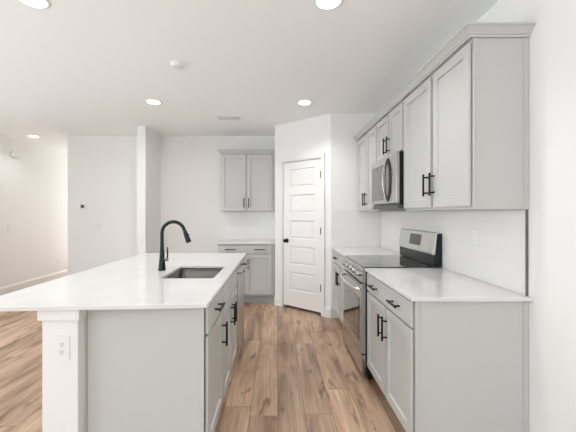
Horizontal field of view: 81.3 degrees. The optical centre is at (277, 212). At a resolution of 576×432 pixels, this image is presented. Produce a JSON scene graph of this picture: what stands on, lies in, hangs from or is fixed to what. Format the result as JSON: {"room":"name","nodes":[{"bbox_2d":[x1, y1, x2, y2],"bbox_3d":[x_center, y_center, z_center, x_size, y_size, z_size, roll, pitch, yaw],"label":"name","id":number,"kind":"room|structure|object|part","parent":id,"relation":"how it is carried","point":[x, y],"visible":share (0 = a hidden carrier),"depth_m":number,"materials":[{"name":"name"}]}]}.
{"room":"kitchen","nodes":[
{"label":"kitchen","id":0,"kind":"room"},
{"bbox_2d":[0,135,67,286],"bbox_3d":[-4.620,0.035,2.060,0.120,2.645,14.120,0,0,0],"label":"wall","id":1,"kind":"structure","parent":0,"point":[34,186],"depth_m":6.18,"materials":[{"name":"white paint"}]},
{"bbox_2d":[10,151,20,158],"bbox_3d":[-4.537,-1.004,5.808,0.045,0.090,0.200,0,0,0],"label":"door chime","id":2,"kind":"object","parent":1,"relation":"attached to","point":[13,154],"visible":1,"depth_m":5.79,"materials":[{"name":"white plastic"}]},
{"bbox_2d":[0,269,67,295],"bbox_3d":[-4.552,1.290,4.500,0.014,0.135,9.000,0,0,0],"label":"baseboard","id":3,"kind":"structure","parent":1,"relation":"attached to","point":[14,287],"depth_m":6.19,"materials":[{"name":"white paint"}]},
{"bbox_2d":[137,126,160,254],"bbox_3d":[-2.018,0.035,5.279,0.125,2.645,0.639,0,0,0],"label":"wall","id":4,"kind":"structure","parent":0,"point":[148,141],"depth_m":5.08,"materials":[{"name":"white paint"}]},
{"bbox_2d":[68,136,274,274],"bbox_3d":[-1.085,0.035,5.660,4.850,2.645,0.120,0,0,0],"label":"wall","id":5,"kind":"structure","parent":0,"point":[102,170],"depth_m":5.60,"materials":[{"name":"white paint"}]},
{"bbox_2d":[79,203,85,209],"bbox_3d":[-3.247,-0.110,5.588,0.104,0.104,0.024,0,0,0],"label":"thermostat","id":6,"kind":"object","parent":5,"relation":"attached to","point":[82,206],"visible":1,"depth_m":5.58,"materials":[{"name":"white plastic"}]},
{"bbox_2d":[220,154,274,211],"bbox_3d":[-0.471,-0.479,5.413,0.858,0.908,0.371,0,0,0],"label":"upper cabinet","id":7,"kind":"object","parent":5,"relation":"attached to","point":[247,181],"visible":1,"depth_m":5.28,"materials":[{"name":"grey paint"}]},
{"bbox_3d":[-0.693,-0.475,5.273,0.394,0.879,0.014,0,0,0],"label":"door","id":8,"kind":"part","parent":7,"relation":"part of","materials":[{"name":"grey paint"}]},
{"bbox_2d":[217,150,274,153],"bbox_3d":[-0.494,-0.961,5.409,0.904,0.054,0.379,0,0,0],"label":"crown molding","id":9,"kind":"structure","parent":7,"relation":"attached to","point":[219,151],"depth_m":5.24,"materials":[{"name":"grey paint"}]},
{"bbox_3d":[-0.281,-0.475,5.273,0.402,0.879,0.014,0,0,0],"label":"door","id":10,"kind":"part","parent":7,"relation":"part of","materials":[{"name":"grey paint"}]},
{"bbox_2d":[226,212,274,239],"bbox_3d":[-0.450,0.209,5.595,0.820,0.466,0.008,0,0,0],"label":"tile backsplash","id":11,"kind":"structure","parent":5,"relation":"attached to","point":[239,225],"depth_m":5.59,"materials":[{"name":"white tile"}]},
{"bbox_2d":[0,277,405,431],"bbox_3d":[-1.650,1.407,2.100,6.500,0.100,14.400,0,0,0],"label":"floor","id":12,"kind":"structure","parent":0,"point":[294,369],"depth_m":2.73,"materials":[{"name":"brown wood"}]},
{"bbox_2d":[37,310,86,431],"bbox_3d":[-1.057,0.911,2.591,0.202,0.892,1.957,0,0,0],"label":"wall","id":13,"kind":"structure","parent":12,"relation":"on","point":[64,383],"depth_m":1.63,"materials":[{"name":"white paint"}]},
{"bbox_2d":[55,336,69,360],"bbox_3d":[-1.045,0.657,1.626,0.070,0.120,0.008,0,0,0],"label":"wall outlet","id":14,"kind":"object","parent":13,"relation":"attached to","point":[62,343],"visible":1,"depth_m":1.62,"materials":[{"name":"white plastic"}]},
{"bbox_2d":[58,349,64,355],"bbox_3d":[-1.045,0.676,1.624,0.033,0.033,0.002,0,0,0],"label":"socket","id":15,"kind":"object","parent":14,"relation":"attached to","point":[61,352],"depth_m":1.62,"materials":[{"name":"grey plastic"}]},
{"bbox_2d":[58,341,64,347],"bbox_3d":[-1.045,0.638,1.624,0.033,0.033,0.002,0,0,0],"label":"socket","id":16,"kind":"object","parent":14,"relation":"attached to","point":[61,344],"depth_m":1.62,"materials":[{"name":"grey plastic"}]},
{"bbox_3d":[-0.966,0.911,1.692,0.008,0.892,0.016,0,0,0],"label":"corner trim","id":17,"kind":"part","parent":13,"relation":"part of","materials":[{"name":"grey paint"}]},
{"bbox_2d":[87,288,227,431],"bbox_3d":[-0.637,0.911,1.927,0.648,0.892,0.482,0,0,0],"label":"base cabinet","id":18,"kind":"object","parent":12,"relation":"on","point":[149,370],"visible":0.96,"depth_m":1.69,"materials":[{"name":"grey paint"}]},
{"bbox_2d":[0,253,245,311],"bbox_3d":[-0.914,0.454,2.632,1.141,0.021,2.136,0,0,0],"label":"countertop","id":19,"kind":"structure","parent":18,"relation":"on","point":[134,282],"depth_m":1.99,"materials":[{"name":"white stone"}]},
{"bbox_2d":[158,220,190,270],"bbox_3d":[-0.794,0.249,2.590,0.257,0.388,0.060,0,0,0],"label":"kitchen faucet","id":20,"kind":"object","parent":19,"relation":"on","point":[162,259],"visible":1,"depth_m":2.58,"materials":[{"name":"black metal"}]},
{"bbox_3d":[-0.806,0.164,2.590,0.204,0.218,0.030,0,0,0],"label":"spout","id":21,"kind":"part","parent":20,"relation":"part of","materials":[{"name":"black metal"}]},
{"bbox_2d":[166,268,222,277],"bbox_3d":[-0.620,0.561,2.543,0.415,0.194,0.591,0,0,0],"label":"sink","id":22,"kind":"object","parent":19,"relation":"in","point":[183,272],"visible":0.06,"depth_m":2.82,"materials":[{"name":"silver metal"}]},
{"bbox_3d":[-0.359,0.547,1.929,0.014,0.136,0.453,0,0,0],"label":"drawer","id":23,"kind":"part","parent":18,"relation":"part of","materials":[{"name":"grey paint"}]},
{"bbox_3d":[-0.359,0.925,1.929,0.014,0.593,0.453,0,0,0],"label":"door","id":24,"kind":"part","parent":18,"relation":"part of","materials":[{"name":"grey paint"}]},
{"bbox_3d":[-0.333,0.542,1.940,0.039,0.014,0.150,0,0,0],"label":"handle","id":25,"kind":"part","parent":18,"relation":"part of","materials":[{"name":"black metal"}]},
{"bbox_3d":[-0.333,0.762,2.115,0.039,0.150,0.014,0,0,0],"label":"handle","id":26,"kind":"part","parent":18,"relation":"part of","materials":[{"name":"black metal"}]},
{"bbox_2d":[222,268,236,399],"bbox_3d":[-0.637,0.911,2.550,0.648,0.892,0.759,0,0,0],"label":"base cabinet","id":27,"kind":"object","parent":12,"relation":"on","point":[229,310],"visible":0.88,"depth_m":2.48,"materials":[{"name":"grey paint"}]},
{"bbox_3d":[-0.359,0.925,2.360,0.014,0.593,0.350,0,0,0],"label":"door","id":28,"kind":"part","parent":27,"relation":"part of","materials":[{"name":"grey paint"}]},
{"bbox_3d":[-0.359,0.547,2.550,0.014,0.136,0.731,0,0,0],"label":"false drawer","id":29,"kind":"part","parent":27,"relation":"part of","materials":[{"name":"grey paint"}]},
{"bbox_3d":[-0.333,0.762,2.508,0.039,0.150,0.014,0,0,0],"label":"handle","id":30,"kind":"part","parent":27,"relation":"part of","materials":[{"name":"black metal"}]},
{"bbox_3d":[-0.359,0.925,2.740,0.014,0.593,0.353,0,0,0],"label":"door","id":31,"kind":"part","parent":27,"relation":"part of","materials":[{"name":"grey paint"}]},
{"bbox_2d":[236,259,248,353],"bbox_3d":[-0.626,0.912,3.235,0.670,0.890,0.598,0,0,0],"label":"dishwasher","id":32,"kind":"object","parent":12,"relation":"on","point":[240,269],"visible":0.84,"depth_m":3.16,"materials":[{"name":"silver metal"}]},
{"bbox_3d":[-0.361,0.858,3.235,0.024,0.768,0.594,0,0,0],"label":"door","id":33,"kind":"part","parent":32,"relation":"part of","materials":[{"name":"silver metal"}]},
{"bbox_3d":[-0.323,0.532,3.235,0.064,0.022,0.558,0,0,0],"label":"handle","id":34,"kind":"part","parent":32,"relation":"part of","materials":[{"name":"silver metal"}]},
{"bbox_2d":[218,244,274,302],"bbox_3d":[-0.466,0.911,5.270,0.848,0.892,0.656,0,0,0],"label":"base cabinet","id":35,"kind":"object","parent":12,"relation":"on","point":[259,277],"visible":0.68,"depth_m":4.99,"materials":[{"name":"grey paint"}]},
{"bbox_3d":[-0.683,0.913,4.988,0.394,0.588,0.014,0,0,0],"label":"door","id":36,"kind":"part","parent":35,"relation":"part of","materials":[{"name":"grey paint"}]},
{"bbox_3d":[-0.482,0.545,4.988,0.795,0.120,0.014,0,0,0],"label":"drawer","id":37,"kind":"part","parent":35,"relation":"part of","materials":[{"name":"grey paint"}]},
{"bbox_2d":[216,240,274,243],"bbox_3d":[-0.472,0.454,5.282,0.865,0.021,0.633,0,0,0],"label":"countertop","id":38,"kind":"structure","parent":35,"relation":"on","point":[221,241],"depth_m":5.03,"materials":[{"name":"white stone"}]},
{"bbox_3d":[-0.282,0.913,4.988,0.395,0.588,0.014,0,0,0],"label":"door","id":39,"kind":"part","parent":35,"relation":"part of","materials":[{"name":"grey paint"}]},
{"bbox_2d":[332,250,343,324],"bbox_3d":[1.008,0.911,3.893,0.661,0.892,0.850,0,0,0],"label":"base cabinet","id":40,"kind":"object","parent":12,"relation":"on","point":[338,268],"visible":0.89,"depth_m":3.93,"materials":[{"name":"grey paint"}]},
{"bbox_3d":[0.723,0.925,4.093,0.014,0.593,0.411,0,0,0],"label":"door","id":41,"kind":"part","parent":40,"relation":"part of","materials":[{"name":"grey paint"}]},
{"bbox_3d":[0.723,0.547,3.890,0.014,0.136,0.816,0,0,0],"label":"drawer","id":42,"kind":"part","parent":40,"relation":"part of","materials":[{"name":"grey paint"}]},
{"bbox_3d":[0.723,0.925,3.671,0.014,0.593,0.377,0,0,0],"label":"door","id":43,"kind":"part","parent":40,"relation":"part of","materials":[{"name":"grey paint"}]},
{"bbox_2d":[332,247,403,256],"bbox_3d":[1.020,0.454,3.896,0.638,0.021,0.864,0,0,0],"label":"countertop","id":44,"kind":"structure","parent":40,"relation":"on","point":[343,251],"depth_m":3.85,"materials":[{"name":"white stone"}]},
{"bbox_2d":[340,228,441,378],"bbox_3d":[0.971,0.758,3.081,0.719,1.197,0.760,0,0,0],"label":"electric range","id":45,"kind":"object","parent":12,"relation":"on","point":[419,248],"visible":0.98,"depth_m":2.92,"materials":[{"name":"silver metal"}]},
{"bbox_3d":[0.646,0.622,3.081,0.069,0.024,0.710,0,0,0],"label":"handle","id":46,"kind":"part","parent":45,"relation":"part of","materials":[{"name":"silver metal"}]},
{"bbox_3d":[0.697,1.226,3.081,0.034,0.152,0.750,0,0,0],"label":"storage drawer","id":47,"kind":"part","parent":45,"relation":"part of","materials":[{"name":"silver metal"}]},
{"bbox_3d":[0.695,0.859,3.081,0.038,0.567,0.750,0,0,0],"label":"oven door","id":48,"kind":"part","parent":45,"relation":"part of","materials":[{"name":"silver metal"}]},
{"bbox_3d":[0.696,0.508,3.081,0.039,0.114,0.756,0,0,0],"label":"control panel","id":49,"kind":"part","parent":45,"relation":"part of","materials":[{"name":"silver metal"}]},
{"bbox_2d":[345,255,431,268],"bbox_3d":[0.975,0.443,3.081,0.550,0.016,0.758,0,0,0],"label":"cooktop","id":50,"kind":"object","parent":45,"relation":"in","point":[359,261],"depth_m":3.00,"materials":[{"name":"grey"}]},
{"bbox_2d":[367,273,528,431],"bbox_3d":[1.008,0.911,2.239,0.661,0.892,0.913,0,0,0],"label":"base cabinet","id":51,"kind":"object","parent":12,"relation":"on","point":[440,366],"visible":0.98,"depth_m":1.79,"materials":[{"name":"grey paint"}]},
{"bbox_3d":[0.723,0.925,2.465,0.014,0.593,0.432,0,0,0],"label":"door","id":52,"kind":"part","parent":51,"relation":"part of","materials":[{"name":"grey paint"}]},
{"bbox_3d":[0.697,0.762,2.277,0.039,0.150,0.014,0,0,0],"label":"handle","id":53,"kind":"part","parent":51,"relation":"part of","materials":[{"name":"black metal"}]},
{"bbox_3d":[0.697,0.762,2.193,0.039,0.150,0.014,0,0,0],"label":"handle","id":54,"kind":"part","parent":51,"relation":"part of","materials":[{"name":"black metal"}]},
{"bbox_3d":[0.723,0.547,2.240,0.014,0.136,0.881,0,0,0],"label":"drawer","id":55,"kind":"part","parent":51,"relation":"part of","materials":[{"name":"grey paint"}]},
{"bbox_3d":[0.697,0.547,2.020,0.039,0.014,0.150,0,0,0],"label":"handle","id":56,"kind":"part","parent":51,"relation":"part of","materials":[{"name":"black metal"}]},
{"bbox_3d":[0.723,0.925,2.010,0.014,0.593,0.421,0,0,0],"label":"door","id":57,"kind":"part","parent":51,"relation":"part of","materials":[{"name":"grey paint"}]},
{"bbox_2d":[365,268,532,300],"bbox_3d":[1.020,0.454,2.226,0.638,0.021,0.944,0,0,0],"label":"countertop","id":58,"kind":"structure","parent":51,"relation":"on","point":[415,284],"depth_m":2.02,"materials":[{"name":"white stone"}]},
{"bbox_3d":[1.037,0.911,1.788,0.603,0.892,0.012,0,0,0],"label":"panel","id":59,"kind":"part","parent":51,"relation":"part of","materials":[{"name":"grey paint"}]},
{"bbox_2d":[0,0,498,153],"bbox_3d":[-1.650,-1.338,2.100,6.500,0.100,14.400,0,0,0],"label":"ceiling","id":60,"kind":"structure","parent":0,"point":[68,67],"depth_m":2.83,"materials":[{"name":"white paint"}]},
{"bbox_2d":[18,0,50,8],"bbox_3d":[-1.475,-1.281,2.020,0.184,0.013,0.184,0,0,0],"label":"recessed light","id":61,"kind":"object","parent":60,"relation":"in","point":[39,4],"visible":1,"depth_m":2.04,"materials":[{"name":"white plastic"}]},
{"bbox_2d":[145,99,161,103],"bbox_3d":[-1.430,-1.281,3.870,0.184,0.013,0.184,0,0,0],"label":"recessed light","id":62,"kind":"object","parent":60,"relation":"in","point":[151,101],"visible":1,"depth_m":3.83,"materials":[{"name":"white plastic"}]},
{"bbox_2d":[170,60,185,69],"bbox_3d":[-0.855,-1.270,2.885,0.132,0.035,0.132,0,0,0],"label":"smoke detector","id":63,"kind":"object","parent":60,"relation":"attached to","point":[176,64],"visible":1,"depth_m":2.85,"materials":[{"name":"white plastic"}]},
{"bbox_2d":[216,115,241,119],"bbox_3d":[-0.650,-1.280,4.500,0.320,0.016,0.180,0,0,0],"label":"ceiling vent","id":64,"kind":"object","parent":60,"relation":"in","point":[220,117],"visible":1,"depth_m":4.49,"materials":[{"name":"white plastic"}]},
{"bbox_2d":[297,99,311,104],"bbox_3d":[0.315,-1.281,3.890,0.184,0.013,0.184,0,0,0],"label":"recessed light","id":65,"kind":"object","parent":60,"relation":"in","point":[305,101],"visible":1,"depth_m":3.87,"materials":[{"name":"white plastic"}]},
{"bbox_2d":[313,0,343,9],"bbox_3d":[0.310,-1.281,2.030,0.184,0.013,0.184,0,0,0],"label":"recessed light","id":66,"kind":"object","parent":60,"relation":"in","point":[320,4],"visible":1,"depth_m":2.05,"materials":[{"name":"white plastic"}]},
{"bbox_2d":[275,113,330,306],"bbox_3d":[0.363,0.035,4.682,0.956,2.645,0.110,0,0,40],"label":"wall","id":67,"kind":"structure","parent":0,"point":[310,136],"depth_m":4.55,"materials":[{"name":"white paint"}]},
{"bbox_2d":[274,296,278,305],"bbox_3d":[-0.006,1.290,4.913,0.095,0.135,0.014,0,0,40],"label":"baseboard","id":68,"kind":"structure","parent":67,"relation":"attached to","point":[276,298],"depth_m":4.91,"materials":[{"name":"white paint"}]},
{"bbox_2d":[283,159,320,312],"bbox_3d":[0.328,0.300,4.630,0.653,2.042,0.100,0,0,40],"label":"door","id":69,"kind":"structure","parent":67,"relation":"in","point":[302,179],"depth_m":4.63,"materials":[{"name":"white paint"}]},
{"bbox_2d":[279,154,324,316],"bbox_3d":[0.359,0.289,4.673,0.770,2.135,0.128,0,0,40],"label":"trim","id":70,"kind":"structure","parent":67,"relation":"attached to","point":[318,156],"depth_m":4.73,"materials":[{"name":"white paint"}]},
{"bbox_2d":[324,306,330,317],"bbox_3d":[0.654,1.290,4.351,0.095,0.135,0.014,0,0,40],"label":"baseboard","id":71,"kind":"structure","parent":67,"relation":"attached to","point":[327,311],"depth_m":4.35,"materials":[{"name":"white paint"}]},
{"bbox_2d":[331,113,375,317],"bbox_3d":[1.016,0.035,4.385,0.649,2.645,0.110,0,0,0],"label":"wall","id":72,"kind":"structure","parent":0,"point":[344,147],"depth_m":4.33,"materials":[{"name":"white paint"}]},
{"bbox_2d":[333,209,333,246],"bbox_3d":[0.722,0.197,4.325,0.012,0.490,0.008,0,0,0],"label":"trim","id":73,"kind":"structure","parent":72,"relation":"attached to","point":[333,209],"depth_m":4.32,"materials":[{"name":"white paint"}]},
{"bbox_2d":[334,210,380,246],"bbox_3d":[1.029,0.202,4.325,0.602,0.480,0.008,0,0,0],"label":"tile backsplash","id":74,"kind":"structure","parent":72,"relation":"attached to","point":[352,228],"depth_m":4.32,"materials":[{"name":"white tile"}]},
{"bbox_2d":[381,0,575,431],"bbox_3d":[1.400,0.035,0.360,0.120,2.645,10.720,0,0,0],"label":"wall","id":75,"kind":"structure","parent":0,"point":[552,41],"depth_m":1.65,"materials":[{"name":"white paint"}]},
{"bbox_2d":[358,125,404,210],"bbox_3d":[1.163,-0.476,3.896,0.351,0.913,0.832,0,0,0],"label":"upper cabinet","id":76,"kind":"object","parent":75,"relation":"attached to","point":[367,145],"visible":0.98,"depth_m":3.83,"materials":[{"name":"grey paint"}]},
{"bbox_3d":[1.033,-0.476,4.093,0.014,0.877,0.394,0,0,0],"label":"door","id":77,"kind":"part","parent":76,"relation":"part of","materials":[{"name":"grey paint"}]},
{"bbox_3d":[1.033,-0.476,3.682,0.014,0.877,0.372,0,0,0],"label":"door","id":78,"kind":"part","parent":76,"relation":"part of","materials":[{"name":"grey paint"}]},
{"bbox_2d":[377,101,403,160],"bbox_3d":[1.163,-0.722,3.110,0.351,0.422,0.736,0,0,0],"label":"upper cabinet","id":79,"kind":"object","parent":75,"relation":"attached to","point":[390,130],"visible":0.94,"depth_m":3.04,"materials":[{"name":"grey paint"}]},
{"bbox_3d":[1.033,-0.719,3.290,0.014,0.392,0.344,0,0,0],"label":"door","id":80,"kind":"part","parent":79,"relation":"part of","materials":[{"name":"grey paint"}]},
{"bbox_3d":[1.007,-0.623,3.062,0.039,0.150,0.014,0,0,0],"label":"handle","id":81,"kind":"part","parent":79,"relation":"part of","materials":[{"name":"black metal"}]},
{"bbox_2d":[372,151,404,208],"bbox_3d":[1.126,-0.273,3.111,0.408,0.468,0.727,0,0,0],"label":"microwave","id":82,"kind":"object","parent":79,"relation":"attached to","point":[388,172],"visible":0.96,"depth_m":2.93,"materials":[{"name":"silver metal"}]},
{"bbox_3d":[0.989,-0.296,3.153,0.028,0.422,0.642,0,0,0],"label":"door","id":83,"kind":"part","parent":82,"relation":"part of","materials":[{"name":"silver metal"}]},
{"bbox_3d":[0.950,-0.293,2.964,0.056,0.396,0.020,0,0,0],"label":"handle","id":84,"kind":"part","parent":82,"relation":"part of","materials":[{"name":"silver metal"}]},
{"bbox_3d":[0.989,-0.296,2.788,0.028,0.422,0.080,0,0,0],"label":"control panel","id":85,"kind":"part","parent":82,"relation":"part of","materials":[{"name":"silver metal"}]},
{"bbox_3d":[1.033,-0.719,2.925,0.014,0.392,0.330,0,0,0],"label":"door","id":86,"kind":"part","parent":79,"relation":"part of","materials":[{"name":"grey paint"}]},
{"bbox_2d":[353,22,535,139],"bbox_3d":[1.159,-0.961,3.026,0.360,0.054,2.584,0,0,0],"label":"crown molding","id":87,"kind":"structure","parent":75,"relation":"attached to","point":[469,29],"depth_m":1.90,"materials":[{"name":"grey paint"}]},
{"bbox_2d":[381,210,524,294],"bbox_3d":[1.335,0.214,3.058,0.008,0.458,2.525,0,0,0],"label":"tile backsplash","id":88,"kind":"structure","parent":75,"relation":"attached to","point":[499,259],"depth_m":2.23,"materials":[{"name":"white tile"}]},
{"bbox_2d":[404,38,528,210],"bbox_3d":[1.163,-0.476,2.260,0.351,0.913,0.959,0,0,0],"label":"upper cabinet","id":89,"kind":"object","parent":75,"relation":"attached to","point":[466,127],"visible":1,"depth_m":1.80,"materials":[{"name":"grey paint"}]},
{"bbox_3d":[1.033,-0.476,2.490,0.014,0.877,0.469,0,0,0],"label":"door","id":90,"kind":"part","parent":89,"relation":"part of","materials":[{"name":"grey paint"}]},
{"bbox_3d":[1.007,-0.188,2.284,0.039,0.150,0.014,0,0,0],"label":"handle","id":91,"kind":"part","parent":89,"relation":"part of","materials":[{"name":"black metal"}]},
{"bbox_3d":[1.007,-0.188,2.190,0.039,0.150,0.014,0,0,0],"label":"handle","id":92,"kind":"part","parent":89,"relation":"part of","materials":[{"name":"black metal"}]},
{"bbox_2d":[357,37,528,140],"bbox_3d":[1.182,-0.953,3.050,0.310,0.040,2.533,0,0,0],"label":"rail","id":93,"kind":"object","parent":89,"relation":"on","point":[470,38],"visible":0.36,"depth_m":2.18,"materials":[{"name":"grey paint"}]},
{"bbox_3d":[1.033,-0.476,2.008,0.014,0.877,0.418,0,0,0],"label":"door","id":94,"kind":"part","parent":89,"relation":"part of","materials":[{"name":"grey paint"}]},
{"bbox_3d":[1.192,-0.476,1.787,0.293,0.913,0.012,0,0,0],"label":"panel","id":95,"kind":"part","parent":89,"relation":"part of","materials":[{"name":"grey paint"}]},
{"bbox_2d":[525,209,527,295],"bbox_3d":[1.333,0.211,1.791,0.012,0.461,0.006,0,0,0],"label":"strip","id":96,"kind":"object","parent":75,"relation":"attached to","point":[526,210],"visible":1,"depth_m":1.79,"materials":[{"name":"silver metal"}]}
]}

